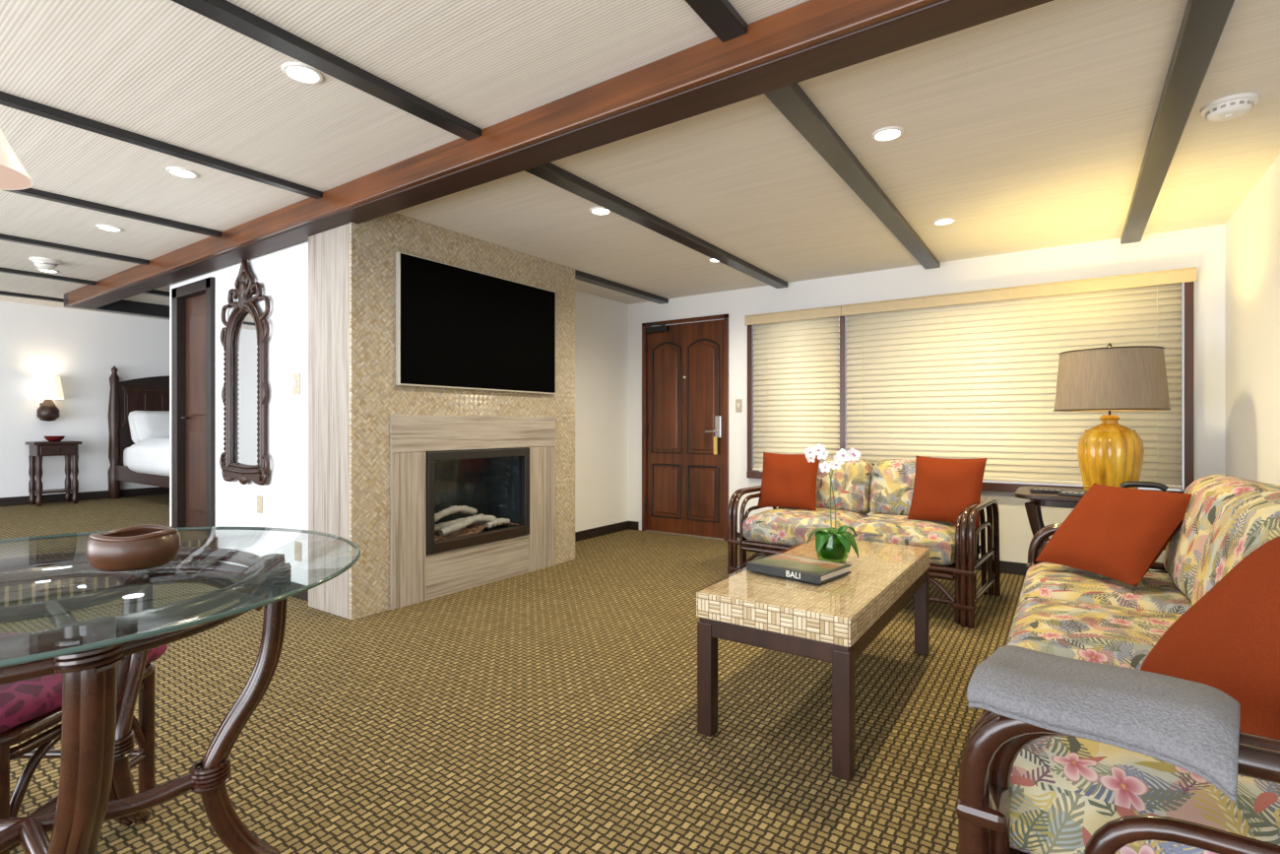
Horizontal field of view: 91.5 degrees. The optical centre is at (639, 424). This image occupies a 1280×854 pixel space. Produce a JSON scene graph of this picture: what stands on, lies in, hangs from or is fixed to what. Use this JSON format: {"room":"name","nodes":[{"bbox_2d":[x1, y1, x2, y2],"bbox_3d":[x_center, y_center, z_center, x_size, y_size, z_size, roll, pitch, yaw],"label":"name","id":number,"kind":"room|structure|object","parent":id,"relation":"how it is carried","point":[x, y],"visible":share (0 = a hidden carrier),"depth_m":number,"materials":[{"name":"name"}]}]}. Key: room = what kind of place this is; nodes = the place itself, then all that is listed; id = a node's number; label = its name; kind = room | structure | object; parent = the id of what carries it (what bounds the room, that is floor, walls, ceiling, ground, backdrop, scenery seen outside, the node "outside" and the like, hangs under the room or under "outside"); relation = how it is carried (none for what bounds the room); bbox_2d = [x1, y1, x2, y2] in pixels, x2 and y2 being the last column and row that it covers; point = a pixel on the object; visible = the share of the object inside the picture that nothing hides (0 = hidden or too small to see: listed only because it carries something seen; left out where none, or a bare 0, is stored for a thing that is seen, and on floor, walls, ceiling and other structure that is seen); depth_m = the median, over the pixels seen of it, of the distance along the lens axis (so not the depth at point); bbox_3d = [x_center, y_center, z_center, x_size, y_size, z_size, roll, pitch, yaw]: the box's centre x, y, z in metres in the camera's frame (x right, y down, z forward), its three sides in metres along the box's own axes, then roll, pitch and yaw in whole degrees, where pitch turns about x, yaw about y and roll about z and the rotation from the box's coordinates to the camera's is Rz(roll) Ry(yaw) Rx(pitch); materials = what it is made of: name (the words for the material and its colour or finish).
{"room":"hotel room","nodes":[
{"label":"hotel room","id":0,"kind":"room"},
{"bbox_2d":[0,300,169,497],"bbox_3d":[-6.251,-0.205,6.177,0.100,2.010,7.500,0,0,35],"label":"wall","id":1,"kind":"structure","parent":0,"point":[82,348],"depth_m":6.50,"materials":[{"name":"paint"}]},
{"bbox_2d":[31,375,63,421],"bbox_3d":[-5.969,-0.260,6.287,0.240,0.460,0.240,0,0,35],"label":"wall sconce","id":2,"kind":"object","parent":1,"relation":"attached to","point":[47,387],"visible":1,"depth_m":6.23,"materials":[{"name":"white fabric"}]},
{"bbox_2d":[0,486,169,506],"bbox_3d":[-6.260,0.757,6.062,0.015,0.085,7.300,0,0,35],"label":"baseboard","id":3,"kind":"structure","parent":1,"relation":"attached to","point":[58,497],"depth_m":6.62,"materials":[{"name":"brown wood"}]},
{"bbox_2d":[0,493,217,606],"bbox_3d":[-4.800,0.975,5.180,3.820,0.350,7.500,0,0,35],"label":"floor","id":4,"kind":"structure","parent":0,"point":[102,514],"depth_m":4.76,"materials":[{"name":"carpet"}]},
{"bbox_2d":[25,441,81,506],"bbox_3d":[-5.895,0.485,6.272,0.339,0.630,0.360,0,0,35],"label":"nightstand","id":5,"kind":"object","parent":4,"relation":"on","point":[37,449],"visible":1,"depth_m":6.22,"materials":[{"name":"brown wood"}]},
{"bbox_2d":[33,488,71,493],"bbox_3d":[-5.903,0.670,6.277,0.240,0.020,0.270,0,0,34],"label":"shelf","id":6,"kind":"object","parent":5,"relation":"attached to","point":[39,490],"depth_m":6.21,"materials":[{"name":"brown wood"}]},
{"bbox_2d":[44,436,64,441],"bbox_3d":[-5.886,0.142,6.266,0.160,0.055,0.160,0,0,35],"label":"bowl","id":7,"kind":"object","parent":5,"relation":"on","point":[49,438],"visible":0.81,"depth_m":6.22,"materials":[{"name":"red ceramic"}]},
{"bbox_2d":[107,365,169,498],"bbox_3d":[-4.534,0.080,6.926,1.830,1.440,1.768,0,0,35],"label":"bed","id":8,"kind":"object","parent":4,"relation":"on","point":[146,461],"visible":0.26,"depth_m":6.72,"materials":[{"name":"brown wood"}]},
{"bbox_2d":[126,436,169,476],"bbox_3d":[-4.320,0.322,6.779,1.168,0.431,1.768,0,0,34],"label":"duvet","id":9,"kind":"object","parent":8,"relation":"on","point":[150,457],"depth_m":6.05,"materials":[{"name":"white fabric"}]},
{"bbox_2d":[128,410,169,443],"bbox_3d":[-5.325,0.030,6.984,0.252,0.364,0.625,0,0,35],"label":"bed pillow","id":10,"kind":"object","parent":8,"relation":"on","point":[135,439],"visible":0.16,"depth_m":6.73,"materials":[{"name":"white fabric"}]},
{"bbox_2d":[132,411,169,441],"bbox_3d":[-5.157,0.030,6.844,0.280,0.341,0.624,0,0,35],"label":"bed pillow","id":11,"kind":"object","parent":8,"relation":"on","point":[148,424],"visible":0.37,"depth_m":6.64,"materials":[{"name":"white fabric"}]},
{"bbox_2d":[169,240,308,585],"bbox_3d":[-2.760,-0.080,4.336,2.220,2.260,0.120,0,0,35],"label":"wall","id":12,"kind":"structure","parent":0,"point":[283,273],"depth_m":3.95,"materials":[{"name":"paint"}]},
{"bbox_2d":[171,276,215,536],"bbox_3d":[-3.296,-0.125,4.686,0.700,1.850,0.150,0,0,35],"label":"door","id":13,"kind":"structure","parent":12,"relation":"in","point":[193,304],"depth_m":4.71,"materials":[{"name":"brown wood"}]},
{"bbox_2d":[219,259,270,485],"bbox_3d":[-2.621,-0.344,4.131,0.674,1.489,0.065,0,0,35],"label":"wall mirror","id":14,"kind":"object","parent":12,"relation":"attached to","point":[250,390],"visible":1,"depth_m":4.14,"materials":[{"name":"brown metal"}]},
{"bbox_2d":[233,312,257,465],"bbox_3d":[-2.609,-0.239,4.149,0.410,1.022,0.006,0,0,34],"label":"mirror glass","id":15,"kind":"object","parent":14,"relation":"attached to","point":[245,367],"depth_m":4.16,"materials":[{"name":"silver metal"}]},
{"bbox_2d":[256,495,262,512],"bbox_3d":[-2.484,0.520,4.066,0.072,0.115,0.011,0,0,35],"label":"wall outlet","id":16,"kind":"object","parent":12,"relation":"attached to","point":[259,498],"visible":1,"depth_m":4.06,"materials":[{"name":"beige plastic"}]},
{"bbox_2d":[215,560,308,600],"bbox_3d":[-2.443,1.008,4.036,1.360,0.085,0.015,0,0,35],"label":"baseboard","id":17,"kind":"structure","parent":12,"relation":"attached to","point":[293,586],"depth_m":3.79,"materials":[{"name":"brown wood"}]},
{"bbox_2d":[292,372,300,393],"bbox_3d":[-2.099,-0.250,3.796,0.085,0.130,0.022,0,0,35],"label":"light switch","id":18,"kind":"object","parent":12,"relation":"attached to","point":[295,376],"visible":1,"depth_m":3.79,"materials":[{"name":"beige plastic"}]},
{"bbox_2d":[294,540,301,561],"bbox_3d":[-2.080,0.770,3.789,0.072,0.115,0.011,0,0,35],"label":"wall outlet","id":19,"kind":"object","parent":12,"relation":"attached to","point":[297,544],"visible":1,"depth_m":3.78,"materials":[{"name":"beige plastic"}]},
{"bbox_2d":[0,528,1025,853],"bbox_3d":[-0.762,1.100,2.405,5.980,0.100,7.500,0,0,35],"label":"floor","id":20,"kind":"structure","parent":0,"point":[552,709],"depth_m":2.17,"materials":[{"name":"carpet"}]},
{"bbox_2d":[0,632,167,853],"bbox_3d":[-1.618,0.592,1.556,0.525,0.918,0.506,0,0,0],"label":"dining chair","id":21,"kind":"object","parent":20,"relation":"on","point":[30,707],"visible":0.48,"depth_m":1.43,"materials":[{"name":"brown wood"}]},
{"bbox_2d":[0,632,167,733],"bbox_3d":[-1.594,0.629,1.556,0.476,0.115,0.506,0,0,0],"label":"seat cushion","id":22,"kind":"object","parent":21,"relation":"on","point":[33,705],"depth_m":1.41,"materials":[{"name":"fabric"}]},
{"bbox_2d":[0,526,360,853],"bbox_3d":[-1.219,0.673,1.242,1.208,0.745,1.208,0,0,39],"label":"glass dining table","id":23,"kind":"object","parent":20,"relation":"on","point":[101,662],"visible":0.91,"depth_m":1.23,"materials":[{"name":"clear"}]},
{"bbox_2d":[85,523,181,571],"bbox_3d":[-1.074,0.261,1.325,0.156,0.078,0.156,0,0,35],"label":"wooden bowl","id":24,"kind":"object","parent":23,"relation":"on","point":[138,546],"visible":1,"depth_m":1.27,"materials":[{"name":"brown wood"}]},
{"bbox_2d":[308,212,575,620],"bbox_3d":[-1.213,-0.080,4.231,0.488,2.260,1.840,0,0,35],"label":"fireplace","id":25,"kind":"object","parent":20,"relation":"on","point":[369,435],"visible":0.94,"depth_m":3.58,"materials":[{"name":"stone"}]},
{"bbox_2d":[395,251,555,393],"bbox_3d":[-1.011,-0.605,4.092,0.038,0.760,1.310,0,0,35],"label":"television","id":26,"kind":"object","parent":25,"relation":"attached to","point":[457,327],"visible":1,"depth_m":3.96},
{"bbox_2d":[425,447,529,554],"bbox_3d":[-1.195,0.470,4.183,0.432,0.612,0.852,0,0,35],"label":"fireplace insert","id":27,"kind":"object","parent":25,"relation":"in","point":[495,481],"visible":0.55,"depth_m":4.38,"materials":[{"name":"black glass"}]},
{"bbox_2d":[434,515,497,531],"bbox_3d":[-1.204,0.665,4.189,0.109,0.099,0.596,0,0,41],"label":"driftwood log","id":28,"kind":"object","parent":27,"relation":"on","point":[437,527],"visible":0.34,"depth_m":4.11,"materials":[{"name":"beige wood"}]},
{"bbox_2d":[434,505,477,521],"bbox_3d":[-1.232,0.587,4.135,0.086,0.105,0.438,0,0,29],"label":"driftwood log","id":29,"kind":"object","parent":28,"relation":"on","point":[452,509],"visible":0.82,"depth_m":4.09,"materials":[{"name":"beige wood"}]},
{"bbox_2d":[439,512,495,535],"bbox_3d":[-1.138,0.653,4.114,0.065,0.099,0.460,0,0,30],"label":"driftwood log","id":30,"kind":"object","parent":27,"relation":"on","point":[457,526],"visible":0.97,"depth_m":4.06,"materials":[{"name":"beige wood"}]},
{"bbox_2d":[485,517,510,528],"bbox_3d":[-0.980,0.674,4.295,0.050,0.058,0.216,0,0,29],"label":"driftwood log","id":31,"kind":"object","parent":27,"relation":"on","point":[494,522],"visible":0.92,"depth_m":4.26,"materials":[{"name":"beige wood"}]},
{"bbox_2d":[696,537,929,780],"bbox_3d":[0.763,0.805,2.497,0.528,0.490,1.278,0,0,35],"label":"coffee table","id":32,"kind":"object","parent":20,"relation":"on","point":[834,620],"visible":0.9,"depth_m":2.08,"materials":[{"name":"beige stone"}]},
{"bbox_2d":[746,552,851,583],"bbox_3d":[0.604,0.545,2.379,0.310,0.030,0.244,0,0,45],"label":"book","id":33,"kind":"object","parent":32,"relation":"on","point":[813,570],"visible":1,"depth_m":2.33,"materials":[{"name":"paper"}]},
{"bbox_2d":[753,553,845,574],"bbox_3d":[0.608,0.530,2.383,0.280,0.001,0.207,0,0,44],"label":"picture","id":34,"kind":"object","parent":33,"relation":"on","point":[781,560],"depth_m":2.37},
{"bbox_2d":[803,443,860,560],"bbox_3d":[0.793,0.319,2.545,0.232,0.483,0.163,0,0,35],"label":"potted orchid","id":35,"kind":"object","parent":32,"relation":"on","point":[832,549],"visible":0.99,"depth_m":2.53,"materials":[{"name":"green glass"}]},
{"bbox_2d":[726,455,1000,628],"bbox_3d":[1.408,0.635,3.988,1.466,0.832,0.851,0,0,39],"label":"loveseat","id":36,"kind":"object","parent":20,"relation":"on","point":[884,488],"visible":0.71,"depth_m":3.85,"materials":[{"name":"fabric"}]},
{"bbox_2d":[757,451,819,511],"bbox_3d":[1.015,0.382,4.262,0.402,0.376,0.190,0,0,28],"label":"throw pillow","id":37,"kind":"object","parent":36,"relation":"on","point":[788,480],"visible":0.93,"depth_m":4.21,"materials":[{"name":"orange fabric"}]},
{"bbox_2d":[742,507,869,546],"bbox_3d":[1.117,0.670,4.125,0.641,0.212,0.702,0,0,38],"label":"seat cushion","id":38,"kind":"object","parent":36,"relation":"on","point":[782,526],"depth_m":3.93,"materials":[{"name":"fabric"}]},
{"bbox_2d":[815,455,873,513],"bbox_3d":[1.298,0.415,4.352,0.616,0.392,0.268,0,0,38],"label":"cushion","id":39,"kind":"object","parent":36,"relation":"on","point":[852,483],"depth_m":4.16,"materials":[{"name":"fabric"}]},
{"bbox_2d":[869,458,915,515],"bbox_3d":[1.786,0.415,3.963,0.616,0.392,0.268,0,0,38],"label":"cushion","id":40,"kind":"object","parent":36,"relation":"on","point":[891,480],"depth_m":3.98,"materials":[{"name":"fabric"}]},
{"bbox_2d":[836,512,975,566],"bbox_3d":[1.606,0.670,3.736,0.641,0.212,0.702,0,0,38],"label":"seat cushion","id":41,"kind":"object","parent":36,"relation":"on","point":[941,538],"depth_m":3.48,"materials":[{"name":"fabric"}]},
{"bbox_2d":[907,454,987,526],"bbox_3d":[1.787,0.380,3.637,0.184,0.380,0.403,0,0,-45],"label":"throw pillow","id":42,"kind":"object","parent":36,"relation":"on","point":[943,487],"visible":0.92,"depth_m":3.59,"materials":[{"name":"orange fabric"}]},
{"bbox_2d":[1014,486,1167,573],"bbox_3d":[2.668,0.726,3.529,0.920,0.661,0.600,0,0,35],"label":"side table","id":43,"kind":"object","parent":20,"relation":"on","point":[1037,499],"visible":0.22,"depth_m":3.53,"materials":[{"name":"brown wood"}]},
{"bbox_2d":[1029,488,1065,493],"bbox_3d":[2.353,0.385,3.600,0.170,0.020,0.044,0,0,27],"label":"remote control","id":44,"kind":"object","parent":43,"relation":"on","point":[1031,489],"visible":0.88,"depth_m":3.59,"materials":[{"name":"black plastic"}]},
{"bbox_2d":[1058,491,1085,496],"bbox_3d":[2.412,0.385,3.439,0.044,0.020,0.170,0,0,-42],"label":"remote control","id":45,"kind":"object","parent":43,"relation":"on","point":[1070,493],"visible":0.69,"depth_m":3.44,"materials":[{"name":"black plastic"}]},
{"bbox_2d":[1053,342,1170,491],"bbox_3d":[2.692,-0.037,3.573,0.538,0.865,0.538,0,0,35],"label":"table lamp","id":46,"kind":"object","parent":43,"relation":"on","point":[1129,378],"visible":0.87,"depth_m":3.44,"materials":[{"name":"yellow ceramic"}]},
{"bbox_2d":[1119,480,1168,491],"bbox_3d":[2.679,0.348,3.316,0.206,0.093,0.140,0,0,44],"label":"telephone","id":47,"kind":"object","parent":43,"relation":"on","point":[1139,483],"visible":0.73,"depth_m":3.30,"materials":[{"name":"black plastic"}]},
{"bbox_2d":[955,474,1279,853],"bbox_3d":[1.486,0.613,1.697,0.833,0.877,2.226,0,0,35],"label":"sofa","id":48,"kind":"object","parent":20,"relation":"on","point":[1024,788],"visible":0.62,"depth_m":1.06,"materials":[{"name":"fabric"}]},
{"bbox_2d":[1006,597,1181,669],"bbox_3d":[1.425,0.670,1.738,0.682,0.212,0.670,0,0,34],"label":"seat cushion","id":49,"kind":"object","parent":48,"relation":"on","point":[1108,634],"depth_m":1.75,"materials":[{"name":"fabric"}]},
{"bbox_2d":[966,644,1240,803],"bbox_3d":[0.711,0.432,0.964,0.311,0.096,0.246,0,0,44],"label":"throw blanket","id":50,"kind":"object","parent":48,"relation":"on","point":[1193,727],"visible":1,"depth_m":0.90,"materials":[{"name":"grey fabric"}]},
{"bbox_2d":[1018,562,1192,614],"bbox_3d":[1.795,0.670,2.277,0.682,0.212,0.670,0,0,34],"label":"seat cushion","id":51,"kind":"object","parent":48,"relation":"on","point":[1155,591],"depth_m":2.18,"materials":[{"name":"fabric"}]},
{"bbox_2d":[1035,483,1191,586],"bbox_3d":[1.781,0.397,2.346,0.294,0.308,0.421,0,0,-11],"label":"throw pillow","id":52,"kind":"object","parent":48,"relation":"on","point":[1117,533],"visible":0.98,"depth_m":2.26,"materials":[{"name":"orange fabric"}]},
{"bbox_2d":[1010,735,1279,853],"bbox_3d":[1.055,0.670,1.200,0.682,0.212,0.670,0,0,34],"label":"seat cushion","id":53,"kind":"object","parent":48,"relation":"on","point":[1064,789],"depth_m":1.03,"materials":[{"name":"fabric"}]},
{"bbox_2d":[1139,535,1279,738],"bbox_3d":[1.196,0.411,1.162,0.296,0.362,0.443,0,0,16],"label":"throw pillow","id":54,"kind":"object","parent":48,"relation":"on","point":[1228,641],"visible":0.78,"depth_m":1.17,"materials":[{"name":"orange fabric"}]},
{"bbox_2d":[1163,474,1279,599],"bbox_3d":[2.010,0.396,2.130,0.314,0.440,0.645,0,0,34],"label":"cushion","id":55,"kind":"object","parent":48,"relation":"on","point":[1183,554],"depth_m":2.03,"materials":[{"name":"fabric"}]},
{"bbox_2d":[1191,490,1279,604],"bbox_3d":[1.640,0.396,1.591,0.314,0.440,0.645,0,0,34],"label":"cushion","id":56,"kind":"object","parent":48,"relation":"on","point":[1247,521],"depth_m":1.60,"materials":[{"name":"fabric"}]},
{"bbox_2d":[575,289,628,531],"bbox_3d":[-0.551,-0.080,5.730,0.100,2.260,1.380,0,0,35],"label":"wall","id":57,"kind":"structure","parent":0,"point":[601,323],"depth_m":5.91,"materials":[{"name":"paint"}]},
{"bbox_2d":[575,520,628,541],"bbox_3d":[-0.504,1.008,5.697,0.015,0.085,1.380,0,0,35],"label":"baseboard","id":58,"kind":"structure","parent":57,"relation":"attached to","point":[616,527],"depth_m":5.88,"materials":[{"name":"brown wood"}]},
{"bbox_2d":[0,0,1279,319],"bbox_3d":[-2.336,-1.260,3.486,9.800,0.100,7.500,0,0,35],"label":"ceiling","id":59,"kind":"structure","parent":0,"point":[1029,129],"depth_m":2.59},
{"bbox_2d":[0,128,33,190],"bbox_3d":[-1.369,-0.860,1.238,0.236,0.700,0.236,0,0,35],"label":"pendant lamp","id":60,"kind":"object","parent":59,"relation":"hanging from","point":[13,174],"visible":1,"depth_m":1.27,"materials":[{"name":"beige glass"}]},
{"bbox_2d":[0,290,63,302],"bbox_3d":[-5.772,-1.195,5.726,0.058,0.030,7.300,0,0,35],"label":"trim","id":61,"kind":"structure","parent":59,"relation":"attached to","point":[8,293],"depth_m":5.82,"materials":[{"name":"brown wood"}]},
{"bbox_2d":[29,256,61,269],"bbox_3d":[-4.373,-1.175,4.583,0.170,0.070,0.170,0,0,35],"label":"ceiling detector","id":62,"kind":"object","parent":59,"relation":"attached to","point":[42,263],"visible":1,"depth_m":4.54,"materials":[{"name":"white plastic"}]},
{"bbox_2d":[32,261,57,266],"bbox_3d":[-4.373,-1.175,4.583,0.132,0.010,0.132,0,0,34],"label":"vent","id":63,"kind":"object","parent":62,"relation":"attached to","point":[38,264],"depth_m":4.54,"materials":[{"name":"metal"}]},
{"bbox_2d":[0,266,95,285],"bbox_3d":[-5.736,-1.195,3.660,0.058,0.030,3.935,0,0,35],"label":"trim","id":64,"kind":"structure","parent":59,"relation":"attached to","point":[2,270],"depth_m":5.02,"materials":[{"name":"brown wood"}]},
{"bbox_2d":[37,268,59,272],"bbox_3d":[-4.646,-1.206,4.892,0.128,0.008,0.128,0,0,35],"label":"recessed light","id":65,"kind":"object","parent":59,"relation":"in","point":[41,270],"visible":0.84,"depth_m":4.90,"materials":[{"name":"white plastic"}]},
{"bbox_2d":[0,233,149,264],"bbox_3d":[-4.747,-1.195,2.980,0.058,0.030,3.935,0,0,35],"label":"trim","id":66,"kind":"structure","parent":59,"relation":"attached to","point":[7,237],"depth_m":4.23,"materials":[{"name":"brown wood"}]},
{"bbox_2d":[95,224,123,231],"bbox_3d":[-3.263,-1.206,3.832,0.128,0.008,0.128,0,0,35],"label":"recessed light","id":67,"kind":"object","parent":59,"relation":"in","point":[101,226],"visible":1,"depth_m":3.83,"materials":[{"name":"white"}]},
{"bbox_2d":[3,188,221,237],"bbox_3d":[-3.758,-1.195,2.301,0.058,0.030,3.935,0,0,35],"label":"trim","id":68,"kind":"structure","parent":59,"relation":"attached to","point":[36,193],"depth_m":3.47,"materials":[{"name":"brown wood"}]},
{"bbox_2d":[64,292,169,319],"bbox_3d":[-4.340,-1.150,7.130,0.130,0.120,3.365,0,0,35],"label":"trim","id":69,"kind":"structure","parent":59,"relation":"attached to","point":[122,306],"depth_m":6.12,"materials":[{"name":"brown wood"}]},
{"bbox_2d":[142,289,169,297],"bbox_3d":[-3.616,-1.192,6.744,0.070,0.035,3.180,0,0,35],"label":"trim","id":70,"kind":"structure","parent":59,"relation":"attached to","point":[153,291],"depth_m":5.63,"materials":[{"name":"brown wood"}]},
{"bbox_2d":[0,91,322,198],"bbox_3d":[-2.785,-1.195,1.632,0.058,0.030,3.935,0,0,35],"label":"trim","id":71,"kind":"structure","parent":59,"relation":"attached to","point":[7,99],"depth_m":2.63,"materials":[{"name":"brown wood"}]},
{"bbox_2d":[165,166,198,178],"bbox_3d":[-2.193,-1.206,2.988,0.128,0.008,0.128,0,0,35],"label":"recessed light","id":72,"kind":"object","parent":59,"relation":"in","point":[175,170],"visible":1,"depth_m":2.98,"materials":[{"name":"white"}]},
{"bbox_2d":[281,62,323,83],"bbox_3d":[-1.160,-1.206,2.144,0.128,0.008,0.128,0,0,35],"label":"recessed light","id":73,"kind":"object","parent":59,"relation":"in","point":[303,73],"visible":0.99,"depth_m":2.14,"materials":[{"name":"white plastic"}]},
{"bbox_2d":[171,0,481,140],"bbox_3d":[-1.796,-1.195,0.953,0.084,0.030,3.935,0,0,35],"label":"trim","id":74,"kind":"structure","parent":59,"relation":"attached to","point":[225,13],"depth_m":2.04,"materials":[{"name":"brown wood"}]},
{"bbox_2d":[67,0,942,305],"bbox_3d":[-1.798,-1.150,3.360,8.330,0.120,0.030,0,0,35],"label":"ceiling beam","id":75,"kind":"structure","parent":59,"relation":"attached to","point":[810,23],"depth_m":2.27,"materials":[{"name":"brown wood"}]},
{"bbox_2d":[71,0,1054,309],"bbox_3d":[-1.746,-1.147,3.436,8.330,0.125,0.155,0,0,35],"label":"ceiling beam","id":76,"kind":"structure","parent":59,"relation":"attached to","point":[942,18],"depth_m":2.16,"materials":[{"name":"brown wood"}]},
{"bbox_2d":[589,206,611,215],"bbox_3d":[-0.222,-1.206,3.526,0.128,0.008,0.128,0,0,35],"label":"recessed light","id":77,"kind":"object","parent":59,"relation":"in","point":[600,211],"visible":0.94,"depth_m":3.52,"materials":[{"name":"white"}]},
{"bbox_2d":[575,269,668,304],"bbox_3d":[-0.156,-1.190,5.458,0.100,0.040,1.380,0,0,35],"label":"trim","id":78,"kind":"structure","parent":59,"relation":"attached to","point":[588,278],"depth_m":5.37,"materials":[{"name":"brown wood"}]},
{"bbox_2d":[524,162,787,288],"bbox_3d":[0.323,-1.190,4.037,0.100,0.040,3.180,0,0,35],"label":"trim","id":79,"kind":"structure","parent":59,"relation":"attached to","point":[550,172],"depth_m":3.57,"materials":[{"name":"brown wood"}]},
{"bbox_2d":[684,0,747,42],"bbox_3d":[-0.824,-1.195,0.284,0.084,0.030,3.935,0,0,35],"label":"trim","id":80,"kind":"structure","parent":59,"relation":"attached to","point":[720,16],"depth_m":1.81,"materials":[{"name":"brown wood"}]},
{"bbox_2d":[764,82,939,268],"bbox_3d":[1.296,-1.190,3.369,0.100,0.040,3.180,0,0,35],"label":"trim","id":81,"kind":"structure","parent":59,"relation":"attached to","point":[794,103],"depth_m":2.80,"materials":[{"name":"brown wood"}]},
{"bbox_2d":[871,126,903,141],"bbox_3d":[1.030,-1.206,2.593,0.128,0.008,0.128,0,0,35],"label":"recessed light","id":82,"kind":"object","parent":59,"relation":"in","point":[890,133],"visible":1,"depth_m":2.58,"materials":[{"name":"white"}]},
{"bbox_2d":[932,217,956,225],"bbox_3d":[1.808,-1.206,3.708,0.128,0.008,0.128,0,0,35],"label":"recessed light","id":83,"kind":"object","parent":59,"relation":"in","point":[944,221],"visible":1,"depth_m":3.70,"materials":[{"name":"white"}]},
{"bbox_2d":[1120,0,1234,244],"bbox_3d":[2.260,-1.190,2.706,0.100,0.040,3.180,0,0,35],"label":"ceiling beam","id":84,"kind":"structure","parent":59,"relation":"attached to","point":[1203,22],"depth_m":2.24,"materials":[{"name":"brown wood"}]},
{"bbox_2d":[1200,92,1259,122],"bbox_3d":[2.225,-1.185,2.354,0.164,0.049,0.164,0,0,35],"label":"smoke detector","id":85,"kind":"object","parent":59,"relation":"attached to","point":[1229,107],"visible":1,"depth_m":2.32,"materials":[{"name":"white plastic"}]},
{"bbox_2d":[1205,100,1254,120],"bbox_3d":[2.225,-1.184,2.354,0.134,0.010,0.134,0,0,34],"label":"vent","id":86,"kind":"object","parent":85,"relation":"attached to","point":[1217,109],"depth_m":2.33,"materials":[{"name":"plastic"}]},
{"bbox_2d":[628,224,1224,570],"bbox_3d":[1.707,-0.080,5.106,4.530,2.260,0.150,0,0,35],"label":"wall","id":87,"kind":"structure","parent":0,"point":[1202,248],"depth_m":4.46,"materials":[{"name":"paint"}]},
{"bbox_2d":[641,314,728,540],"bbox_3d":[0.406,0.025,5.887,0.940,2.050,0.238,0,0,35],"label":"door","id":88,"kind":"structure","parent":87,"relation":"in","point":[685,360],"depth_m":5.90,"materials":[{"name":"brown wood"}]},
{"bbox_2d":[735,398,742,411],"bbox_3d":[0.880,-0.170,5.571,0.060,0.115,0.022,0,0,35],"label":"light switch","id":89,"kind":"object","parent":87,"relation":"attached to","point":[738,402],"visible":1,"depth_m":5.57,"materials":[{"name":"beige plastic"}]},
{"bbox_2d":[628,520,1026,575],"bbox_3d":[1.708,1.008,5.005,4.415,0.085,0.015,0,0,35],"label":"baseboard","id":90,"kind":"structure","parent":87,"relation":"attached to","point":[1010,567],"depth_m":4.39,"materials":[{"name":"brown wood"}]},
{"bbox_2d":[746,281,1193,493],"bbox_3d":[2.205,-0.240,4.709,2.964,1.420,0.180,0,0,35],"label":"window","id":91,"kind":"structure","parent":87,"relation":"in","point":[1187,288],"depth_m":4.22,"materials":[{"name":"brown wood"}]},
{"bbox_2d":[744,305,841,470],"bbox_3d":[1.284,-0.278,5.258,0.840,1.355,0.080,0,0,35],"label":"blind","id":92,"kind":"object","parent":91,"relation":"attached to","point":[796,362],"visible":0.86,"depth_m":5.25,"materials":[{"name":"beige fabric"}]},
{"bbox_2d":[840,266,1196,489],"bbox_3d":[2.512,-0.278,4.413,2.139,1.355,0.080,0,0,35],"label":"blind","id":93,"kind":"object","parent":91,"relation":"attached to","point":[973,374],"visible":0.92,"depth_m":4.39,"materials":[{"name":"beige fabric"}]},
{"bbox_2d":[1224,154,1279,485],"bbox_3d":[1.570,-0.080,0.802,0.120,2.260,7.500,0,0,35],"label":"wall","id":94,"kind":"structure","parent":0,"point":[1252,231],"depth_m":3.16,"materials":[{"name":"paint"}]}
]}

